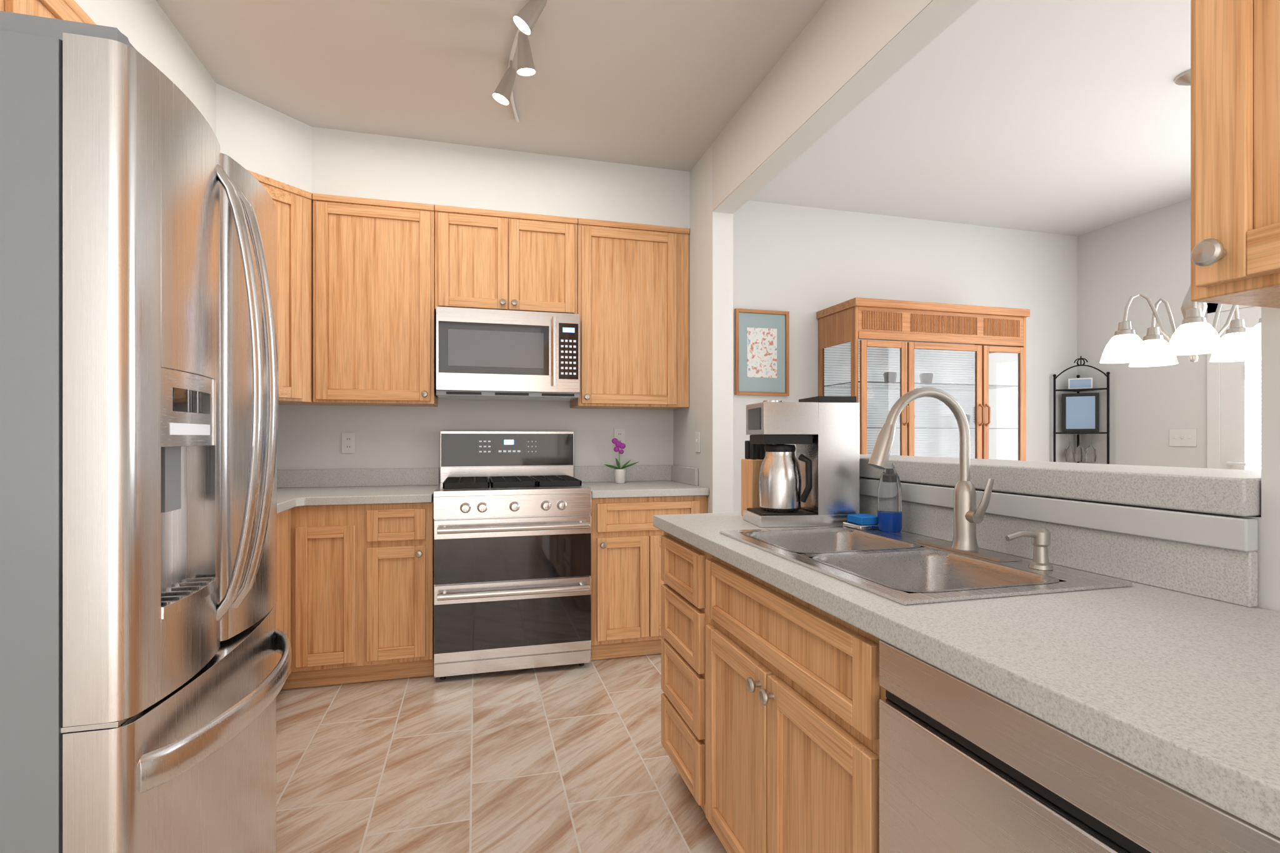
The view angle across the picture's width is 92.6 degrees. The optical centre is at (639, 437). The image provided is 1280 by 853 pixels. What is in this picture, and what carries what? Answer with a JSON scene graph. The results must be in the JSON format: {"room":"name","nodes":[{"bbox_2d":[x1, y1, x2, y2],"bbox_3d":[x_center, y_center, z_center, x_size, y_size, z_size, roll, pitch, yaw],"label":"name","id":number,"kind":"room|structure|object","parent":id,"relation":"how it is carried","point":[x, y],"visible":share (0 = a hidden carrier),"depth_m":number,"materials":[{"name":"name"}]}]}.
{"room":"kitchen","nodes":[
{"label":"kitchen","id":0,"kind":"room"},
{"bbox_2d":[276,653,727,852],"bbox_3d":[1.318,1.220,1.166,6.250,0.060,6.210,0,0,-15],"label":"floor","id":1,"kind":"structure","parent":0,"point":[575,758],"depth_m":2.21,"materials":[{"name":"tile"}]},
{"bbox_2d":[0,10,291,852],"bbox_3d":[-1.245,0.281,1.167,0.989,1.811,0.730,0,0,-15],"label":"fridge","id":2,"kind":"object","parent":1,"relation":"on","point":[144,640],"visible":1,"depth_m":0.93,"materials":[{"name":"grey metal"}]},
{"bbox_2d":[275,508,291,696],"bbox_3d":[-1.801,0.753,2.402,0.620,0.870,0.752,0,0,-15],"label":"base cabinet","id":3,"kind":"object","parent":1,"relation":"on","point":[283,602],"depth_m":2.62,"materials":[{"name":"brown wood"}]},
{"bbox_2d":[276,468,439,513],"bbox_3d":[-1.516,0.245,2.497,1.220,0.139,1.928,0,0,-15],"label":"countertop","id":4,"kind":"structure","parent":3,"relation":"on","point":[298,487],"depth_m":3.36,"materials":[{"name":"stone"}]},
{"bbox_2d":[281,500,433,689],"bbox_3d":[-1.679,0.753,3.113,1.223,0.870,0.653,0,0,-15],"label":"base cabinet","id":5,"kind":"object","parent":1,"relation":"on","point":[362,593],"visible":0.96,"depth_m":2.92,"materials":[{"name":"brown wood"}]},
{"bbox_2d":[433,431,591,679],"bbox_3d":[-0.697,0.575,3.327,0.771,1.226,0.707,0,0,-15],"label":"range","id":6,"kind":"object","parent":1,"relation":"on","point":[512,549],"visible":1,"depth_m":3.06,"materials":[{"name":"silver metal"}]},
{"bbox_2d":[590,495,706,660],"bbox_3d":[-0.015,0.753,3.559,0.650,0.870,0.653,0,0,-15],"label":"base cabinet","id":7,"kind":"object","parent":1,"relation":"on","point":[627,582],"visible":0.54,"depth_m":3.25,"materials":[{"name":"brown wood"}]},
{"bbox_2d":[573,465,708,498],"bbox_3d":[-0.017,0.245,3.569,0.650,0.139,0.633,0,0,-15],"label":"countertop","id":8,"kind":"structure","parent":7,"relation":"on","point":[657,480],"depth_m":3.69,"materials":[{"name":"stone"}]},
{"bbox_2d":[604,438,638,483],"bbox_3d":[-0.108,0.139,3.719,0.218,0.273,0.100,0,0,-15],"label":"orchid plant","id":9,"kind":"object","parent":8,"relation":"on","point":[619,475],"visible":1,"depth_m":3.69,"materials":[{"name":"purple plant"}]},
{"bbox_2d":[661,531,709,814],"bbox_3d":[0.416,0.753,2.029,0.610,0.870,0.435,0,0,-15],"label":"peninsula drawers","id":10,"kind":"object","parent":1,"relation":"on","point":[685,619],"visible":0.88,"depth_m":1.91,"materials":[{"name":"brown wood"}]},
{"bbox_2d":[705,554,886,852],"bbox_3d":[0.560,0.753,1.435,0.640,0.870,0.783,0,0,-15],"label":"base cabinet","id":11,"kind":"object","parent":1,"relation":"on","point":[795,692],"visible":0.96,"depth_m":1.29,"materials":[{"name":"brown wood"}]},
{"bbox_2d":[816,297,1029,460],"bbox_3d":[1.933,0.159,4.168,1.350,2.057,0.483,0,0,-15],"label":"china hutch","id":12,"kind":"object","parent":1,"relation":"on","point":[878,358],"visible":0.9,"depth_m":3.97,"materials":[{"name":"brown wood"}]},
{"bbox_2d":[879,639,1279,852],"bbox_3d":[0.751,0.752,0.767,0.612,0.868,0.596,0,0,-15],"label":"dishwasher","id":13,"kind":"object","parent":1,"relation":"on","point":[965,767],"visible":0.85,"depth_m":0.74,"materials":[{"name":"grey metal"}]},
{"bbox_2d":[1052,356,1109,464],"bbox_3d":[3.344,0.284,4.641,0.257,1.808,0.259,0,0,-15],"label":"shelf","id":14,"kind":"object","parent":1,"relation":"on","point":[1080,413],"visible":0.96,"depth_m":4.66,"materials":[{"name":"black metal"}]},
{"bbox_3d":[1.039,0.753,-0.296,0.610,0.870,1.600,0,0,-15],"label":"base cabinet","id":15,"kind":"object","parent":1,"relation":"on","visible":0},
{"bbox_2d":[653,477,1279,838],"bbox_3d":[0.794,0.224,0.596,0.622,0.183,3.460,0,0,-15],"label":"countertop","id":16,"kind":"structure","parent":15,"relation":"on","point":[1165,666],"depth_m":0.89,"materials":[{"name":"stone"}]},
{"bbox_2d":[741,435,768,515],"bbox_3d":[0.414,0.133,2.145,0.090,0.285,0.090,0,0,-15],"label":"knife block","id":17,"kind":"object","parent":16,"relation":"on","point":[751,462],"visible":0.46,"depth_m":2.11,"materials":[{"name":"brown wood"}]},
{"bbox_2d":[743,396,859,527],"bbox_3d":[0.517,0.072,1.986,0.320,0.405,0.185,0,0,-7],"label":"coffee maker","id":18,"kind":"object","parent":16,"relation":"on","point":[815,482],"visible":1,"depth_m":1.91,"materials":[{"name":"silver metal"}]},
{"bbox_2d":[720,525,1132,604],"bbox_3d":[0.572,0.357,1.452,0.496,0.177,0.788,0,0,-15],"label":"sink","id":19,"kind":"object","parent":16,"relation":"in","point":[903,568],"visible":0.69,"depth_m":1.41,"materials":[{"name":"silver metal"}]},
{"bbox_2d":[843,513,878,529],"bbox_3d":[0.673,0.251,1.835,0.090,0.036,0.090,0,0,-15],"label":"sponge","id":20,"kind":"object","parent":19,"relation":"on","point":[862,521],"visible":0.85,"depth_m":1.80,"materials":[{"name":"blue plastic"}]},
{"bbox_2d":[877,463,901,532],"bbox_3d":[0.719,0.171,1.761,0.066,0.195,0.066,0,0,-15],"label":"dish soap bottle","id":21,"kind":"object","parent":19,"relation":"on","point":[889,504],"visible":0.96,"depth_m":1.74,"materials":[{"name":"blue"}]},
{"bbox_2d":[868,386,1021,562],"bbox_3d":[0.661,0.075,1.425,0.290,0.387,0.260,0,0,-15],"label":"faucet","id":22,"kind":"object","parent":19,"relation":"on","point":[968,516],"visible":1,"depth_m":1.43,"materials":[{"name":"silver metal"}]},
{"bbox_2d":[1005,527,1053,569],"bbox_3d":[0.795,0.227,1.254,0.108,0.083,0.044,0,0,-15],"label":"soap dispenser","id":23,"kind":"object","parent":19,"relation":"on","point":[1040,539],"visible":1,"depth_m":1.25,"materials":[{"name":"silver metal"}]},
{"bbox_2d":[859,454,1261,516],"bbox_3d":[0.953,0.097,1.722,0.327,0.062,1.426,0,0,-15],"label":"raised bar ledge","id":24,"kind":"object","parent":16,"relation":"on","point":[1231,492],"visible":0.67,"depth_m":1.24,"materials":[{"name":"stone"}]},
{"bbox_2d":[155,0,1190,236],"bbox_3d":[1.318,-1.630,1.166,6.250,0.080,6.210,0,0,-15],"label":"ceiling","id":25,"kind":"structure","parent":0,"point":[1069,117],"depth_m":2.79,"materials":[{"name":"white paint"}]},
{"bbox_2d":[492,0,547,122],"bbox_3d":[-0.415,-1.490,2.192,0.203,0.191,1.753,0,0,-15],"label":"track light","id":26,"kind":"object","parent":25,"relation":"attached to","point":[526,17],"visible":1,"depth_m":2.31,"materials":[{"name":"white metal"}]},
{"bbox_2d":[1099,69,1261,367],"bbox_3d":[2.446,-0.960,2.682,0.632,1.259,0.647,0,0,-15],"label":"chandelier","id":27,"kind":"object","parent":25,"relation":"hanging from","point":[1195,334],"visible":0.83,"depth_m":2.70,"materials":[{"name":"white glass"}]},
{"bbox_2d":[74,0,1279,611],"bbox_3d":[1.318,-0.200,1.166,6.250,2.780,6.210,0,0,-15],"label":"wall","id":28,"kind":"structure","parent":0,"point":[837,62],"depth_m":3.56,"materials":[{"name":"white paint"}]},
{"bbox_2d":[0,0,1,10],"bbox_3d":[-1.576,-0.944,1.058,0.360,0.608,0.800,0,0,-15],"label":"upper cabinet","id":29,"kind":"object","parent":28,"relation":"attached to","point":[0,5],"depth_m":1.46,"materials":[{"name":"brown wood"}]},
{"bbox_2d":[1,0,96,24],"bbox_3d":[-1.787,-0.715,1.788,0.330,1.066,0.710,0,0,-15],"label":"upper cabinet","id":30,"kind":"object","parent":28,"relation":"attached to","point":[70,10],"depth_m":1.62,"materials":[{"name":"brown wood"}]},
{"bbox_2d":[246,170,325,405],"bbox_3d":[-1.973,-0.715,3.044,0.618,1.066,0.632,0,0,-15],"label":"upper cabinet","id":31,"kind":"object","parent":28,"relation":"attached to","point":[294,206],"visible":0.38,"depth_m":3.03,"materials":[{"name":"brown wood"}]},
{"bbox_2d":[341,433,355,453],"bbox_3d":[-1.646,0.030,3.456,0.070,0.115,0.008,0,0,-15],"label":"electrical outlet","id":32,"kind":"object","parent":28,"relation":"attached to","point":[348,442],"visible":1,"depth_m":3.45,"materials":[{"name":"white plastic"}]},
{"bbox_2d":[312,193,437,406],"bbox_3d":[-1.423,-0.715,3.333,0.590,1.066,0.360,0,0,-15],"label":"upper cabinet","id":33,"kind":"object","parent":28,"relation":"attached to","point":[374,328],"visible":0.98,"depth_m":3.20,"materials":[{"name":"brown wood"}]},
{"bbox_2d":[434,205,577,313],"bbox_3d":[-0.762,-0.970,3.510,0.772,0.556,0.360,0,0,-15],"label":"upper cabinet","id":34,"kind":"object","parent":28,"relation":"attached to","point":[491,259],"visible":1,"depth_m":3.36,"materials":[{"name":"brown wood"}]},
{"bbox_2d":[436,306,579,401],"bbox_3d":[-0.747,-0.456,3.474,0.759,0.464,0.436,0,0,-15],"label":"microwave","id":35,"kind":"object","parent":34,"relation":"attached to","point":[492,354],"visible":1,"depth_m":3.30,"materials":[{"name":"silver metal"}]},
{"bbox_2d":[613,428,624,446],"bbox_3d":[-0.129,0.000,3.862,0.070,0.115,0.008,0,0,-15],"label":"electrical outlet","id":36,"kind":"object","parent":28,"relation":"attached to","point":[619,434],"visible":0.75,"depth_m":3.86,"materials":[{"name":"white plastic"}]},
{"bbox_2d":[570,218,689,409],"bbox_3d":[-0.064,-0.715,3.697,0.669,1.066,0.360,0,0,-15],"label":"upper cabinet","id":37,"kind":"object","parent":28,"relation":"attached to","point":[633,295],"visible":1,"depth_m":3.56,"materials":[{"name":"brown wood"}]},
{"bbox_2d":[695,431,699,452],"bbox_3d":[0.327,0.025,3.514,0.014,0.115,0.070,0,0,-15],"label":"light switch","id":38,"kind":"object","parent":28,"relation":"attached to","point":[697,442],"visible":1,"depth_m":3.50,"materials":[{"name":"white plastic"}]},
{"bbox_2d":[734,308,789,396],"bbox_3d":[0.820,-0.570,4.108,0.390,0.572,0.025,0,0,-15],"label":"framed art","id":39,"kind":"object","parent":28,"relation":"attached to","point":[761,352],"visible":1,"depth_m":4.11,"materials":[{"name":"blue paper"}]},
{"bbox_2d":[1169,429,1196,446],"bbox_3d":[3.634,0.000,4.100,0.014,0.115,0.160,0,0,-15],"label":"light switch","id":40,"kind":"object","parent":28,"relation":"attached to","point":[1182,437],"visible":1,"depth_m":4.10,"materials":[{"name":"white plastic"}]},
{"bbox_2d":[1206,302,1261,470],"bbox_3d":[3.774,0.160,3.491,0.059,2.060,0.950,0,0,-15],"label":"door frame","id":41,"kind":"structure","parent":28,"relation":"attached to","point":[1234,415],"depth_m":3.82,"materials":[{"name":"white paint"}]},
{"bbox_2d":[1190,0,1279,308],"bbox_3d":[0.945,-0.715,0.597,0.330,1.066,0.535,0,0,-15],"label":"upper cabinet","id":42,"kind":"object","parent":28,"relation":"attached to","point":[1235,152],"visible":1,"depth_m":0.74,"materials":[{"name":"brown wood"}]}
]}

